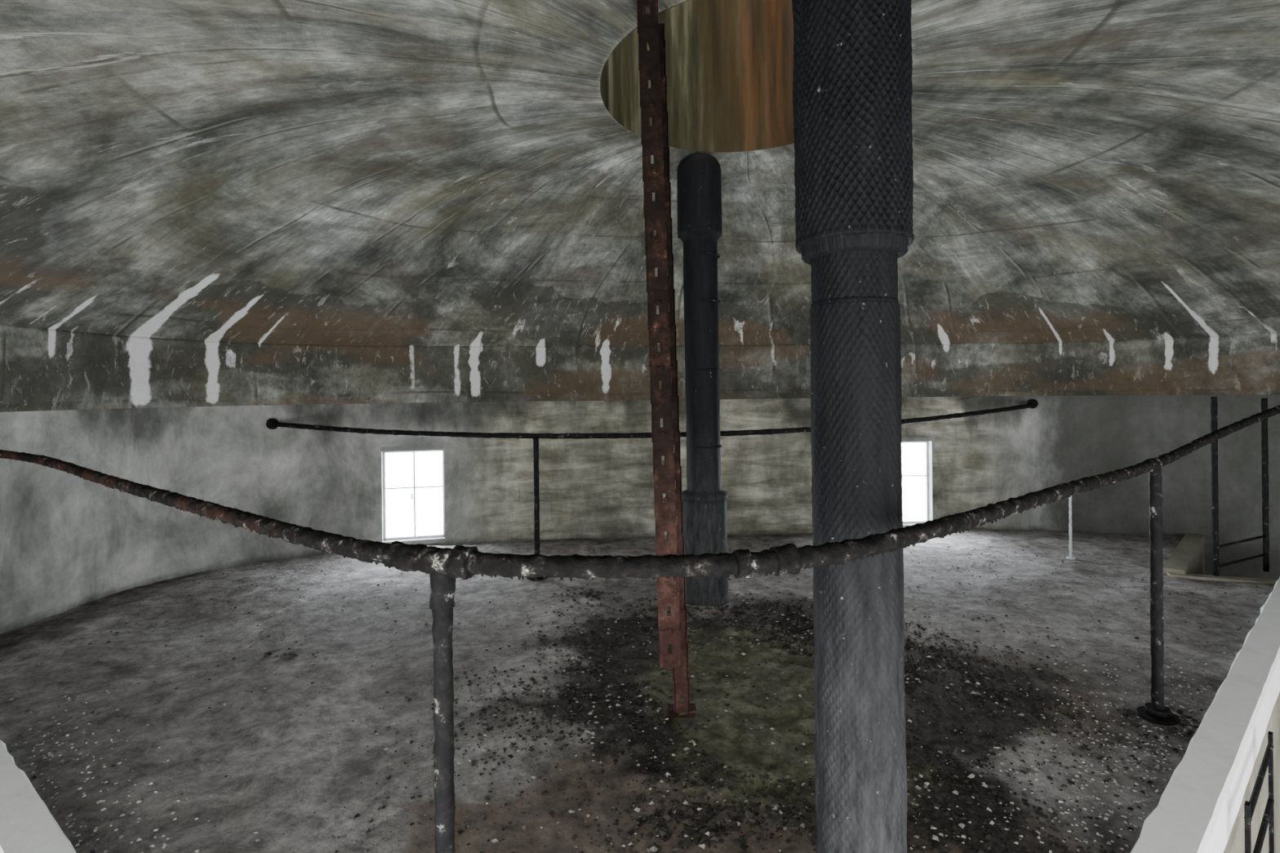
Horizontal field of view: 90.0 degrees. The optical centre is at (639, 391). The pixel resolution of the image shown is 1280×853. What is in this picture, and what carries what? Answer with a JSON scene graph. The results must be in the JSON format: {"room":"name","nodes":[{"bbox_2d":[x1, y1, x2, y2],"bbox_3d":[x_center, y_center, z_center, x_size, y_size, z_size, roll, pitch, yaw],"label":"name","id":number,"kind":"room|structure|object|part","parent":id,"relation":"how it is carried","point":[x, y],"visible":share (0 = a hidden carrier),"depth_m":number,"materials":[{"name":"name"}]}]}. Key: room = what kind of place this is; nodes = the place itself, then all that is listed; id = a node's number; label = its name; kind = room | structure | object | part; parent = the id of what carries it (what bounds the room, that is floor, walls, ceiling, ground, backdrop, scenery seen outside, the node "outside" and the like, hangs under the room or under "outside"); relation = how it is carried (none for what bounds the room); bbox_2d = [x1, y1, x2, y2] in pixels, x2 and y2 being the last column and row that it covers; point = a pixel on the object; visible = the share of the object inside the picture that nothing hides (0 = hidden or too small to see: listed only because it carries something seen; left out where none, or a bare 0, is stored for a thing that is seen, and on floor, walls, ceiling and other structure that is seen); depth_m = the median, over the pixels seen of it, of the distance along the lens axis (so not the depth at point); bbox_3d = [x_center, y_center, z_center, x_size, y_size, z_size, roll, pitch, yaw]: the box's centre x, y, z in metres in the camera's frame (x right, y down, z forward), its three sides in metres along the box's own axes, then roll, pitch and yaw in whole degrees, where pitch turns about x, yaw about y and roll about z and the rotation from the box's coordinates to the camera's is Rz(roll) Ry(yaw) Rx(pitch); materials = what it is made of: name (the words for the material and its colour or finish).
{"room":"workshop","nodes":[
{"label":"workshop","id":0,"kind":"room"},
{"bbox_2d":[0,528,1275,852],"bbox_3d":[0.674,1.353,3.561,8.962,0.044,5.163,-1,0,-4],"label":"floor","id":1,"kind":"structure","parent":0,"point":[263,774],"depth_m":2.82,"materials":[{"name":"concrete"}]},
{"bbox_2d":[0,542,1266,852],"bbox_3d":[0.550,1.348,3.303,7.867,0.054,4.604,-1,0,0],"label":"debris","id":2,"kind":"object","parent":1,"relation":"on","point":[663,831],"visible":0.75,"depth_m":2.42,"materials":[{"name":"grey gravel"}]},
{"bbox_2d":[0,404,1279,852],"bbox_3d":[0.445,0.705,2.475,7.964,1.321,2.591,-1,0,-4],"label":"guard railing","id":3,"kind":"object","parent":1,"relation":"on","point":[444,566],"visible":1,"depth_m":1.25,"materials":[{"name":"metal"}]},
{"bbox_3d":[0.440,0.194,2.475,7.964,0.299,2.591,-1,0,-4],"label":"rail","id":4,"kind":"part","parent":3,"relation":"part of","materials":[{"name":"metal"}]},
{"bbox_2d":[266,399,1038,581],"bbox_3d":[0.416,0.736,5.259,6.946,1.260,1.039,-1,0,-7],"label":"handrail","id":5,"kind":"object","parent":1,"relation":"on","point":[272,424],"visible":0.87,"depth_m":4.81,"materials":[{"name":"metal"}]},
{"bbox_3d":[0.410,0.224,5.259,6.946,0.236,1.039,-1,0,-7],"label":"rail","id":6,"kind":"part","parent":5,"relation":"part of","materials":[{"name":"metal"}]},
{"bbox_2d":[636,0,696,719],"bbox_3d":[0.114,-0.111,2.654,0.220,2.961,0.252,-1,0,0],"label":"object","id":7,"kind":"object","parent":1,"relation":"on","point":[668,515],"visible":0.96,"depth_m":2.55,"materials":[{"name":"metal"}]},
{"bbox_3d":[0.179,1.360,2.720,0.120,0.012,0.120,-1,0,0],"label":"foot plate","id":8,"kind":"part","parent":7,"relation":"part of","materials":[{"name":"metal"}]},
{"bbox_2d":[676,153,730,606],"bbox_3d":[0.418,-0.094,4.219,0.320,2.920,0.320,-1,0,0],"label":"drain pipe","id":9,"kind":"object","parent":1,"relation":"on","point":[699,177],"visible":0.91,"depth_m":4.11,"materials":[{"name":"metal"}]},
{"bbox_2d":[791,0,914,852],"bbox_3d":[0.539,-0.086,1.600,0.340,2.900,0.340,-1,0,0],"label":"riser pipe","id":10,"kind":"object","parent":1,"relation":"on","point":[852,91],"visible":0.96,"depth_m":1.50,"materials":[{"name":"metal"}]},
{"bbox_2d":[1066,495,1075,559],"bbox_3d":[3.431,1.054,5.100,0.060,0.560,0.058,-1,0,0],"label":"post","id":11,"kind":"object","parent":1,"relation":"in","point":[1070,557],"visible":0.87,"depth_m":5.09,"materials":[{"name":"metal"}]},
{"bbox_2d":[0,0,1279,346],"bbox_3d":[0.990,-1.012,2.800,9.385,1.142,6.706,-1,0,0],"label":"ceiling","id":12,"kind":"structure","parent":0,"point":[326,172],"depth_m":3.84,"materials":[{"name":"concrete"}]},
{"bbox_2d":[600,0,794,152],"bbox_3d":[0.549,-2.503,3.330,1.530,1.865,1.740,-1,0,0],"label":"shaft","id":13,"kind":"object","parent":12,"relation":"on","point":[729,64],"visible":0.49,"depth_m":4.16,"materials":[{"name":"brown metal"}]},
{"bbox_2d":[0,395,1279,634],"bbox_3d":[0.951,1.805,3.575,9.424,3.510,5.089,-1,0,-5],"label":"wall","id":14,"kind":"structure","parent":0,"point":[68,541],"depth_m":5.72,"materials":[{"name":"paint"}]},
{"bbox_2d":[380,444,446,544],"bbox_3d":[-2.066,0.937,5.869,0.616,0.890,0.200,-1,0,-14],"label":"reveal","id":15,"kind":"object","parent":14,"relation":"attached to","point":[435,540],"visible":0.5,"depth_m":5.77,"materials":[{"name":"paint"}]},
{"bbox_2d":[382,449,444,540],"bbox_3d":[-2.062,0.937,5.854,0.536,0.810,0.050,-1,0,-14],"label":"frame","id":16,"kind":"object","parent":15,"relation":"attached to","point":[415,536],"visible":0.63,"depth_m":5.84,"materials":[{"name":"paint"}]},
{"bbox_2d":[385,451,443,537],"bbox_3d":[-2.071,0.937,5.888,0.536,0.810,0.006,-1,0,-14],"label":"glass pane","id":17,"kind":"object","parent":16,"relation":"in","point":[428,464],"visible":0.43,"depth_m":5.88,"materials":[{"name":"white glass"}]},
{"bbox_2d":[0,324,1279,412],"bbox_3d":[0.998,-0.191,2.800,9.700,0.520,6.986,-1,0,0],"label":"beam","id":18,"kind":"structure","parent":14,"relation":"attached to","point":[42,369],"depth_m":5.72,"materials":[{"name":"concrete"}]},
{"bbox_2d":[901,436,936,527],"bbox_3d":[2.500,0.889,6.294,0.740,0.890,0.200,-1,0,-2],"label":"reveal","id":19,"kind":"object","parent":14,"relation":"attached to","point":[932,513],"visible":0.16,"depth_m":6.21,"materials":[{"name":"paint"}]},
{"bbox_2d":[901,441,928,524],"bbox_3d":[2.500,0.889,6.279,0.660,0.810,0.050,-1,0,-2],"label":"frame","id":20,"kind":"object","parent":19,"relation":"attached to","point":[926,443],"visible":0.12,"depth_m":6.28,"materials":[{"name":"paint"}]},
{"bbox_2d":[901,442,924,520],"bbox_3d":[2.499,0.889,6.314,0.660,0.810,0.006,-1,0,-2],"label":"glass pane","id":21,"kind":"object","parent":20,"relation":"in","point":[913,460],"visible":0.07,"depth_m":6.32,"materials":[{"name":"white glass"}]},
{"bbox_2d":[1163,533,1276,584],"bbox_3d":[4.501,1.548,5.188,0.898,0.550,1.637,-1,0,21],"label":"trim","id":22,"kind":"structure","parent":14,"relation":"attached to","point":[1187,560],"depth_m":4.86,"materials":[{"name":"concrete"}]},
{"bbox_2d":[1210,396,1269,576],"bbox_3d":[4.428,0.704,4.715,0.795,1.340,0.038,-1,0,-26],"label":"stair railing","id":23,"kind":"object","parent":22,"relation":"on","point":[1214,412],"visible":0.93,"depth_m":4.67,"materials":[{"name":"metal"}]},
{"bbox_2d":[1222,691,1279,852],"bbox_3d":[0.573,2.469,2.607,9.314,1.990,3.408,-1,0,-7],"label":"wall","id":24,"kind":"structure","parent":0,"point":[1236,842],"depth_m":2.85,"materials":[{"name":"concrete"}]},
{"bbox_2d":[0,577,1279,852],"bbox_3d":[0.561,1.489,2.597,9.341,0.350,3.433,-1,0,-7],"label":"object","id":25,"kind":"structure","parent":24,"relation":"attached to","point":[1197,811],"depth_m":2.19,"materials":[{"name":"white paint"}]},
{"label":"floor","id":26,"kind":"structure","parent":0,"visible":0},
{"bbox_2d":[1244,731,1274,852],"bbox_3d":[2.215,2.377,2.275,0.670,2.100,0.018,-1,0,-41],"label":"ladder","id":27,"kind":"object","parent":26,"relation":"on","point":[1268,818],"visible":1,"depth_m":2.33,"materials":[{"name":"black metal"}]}
]}

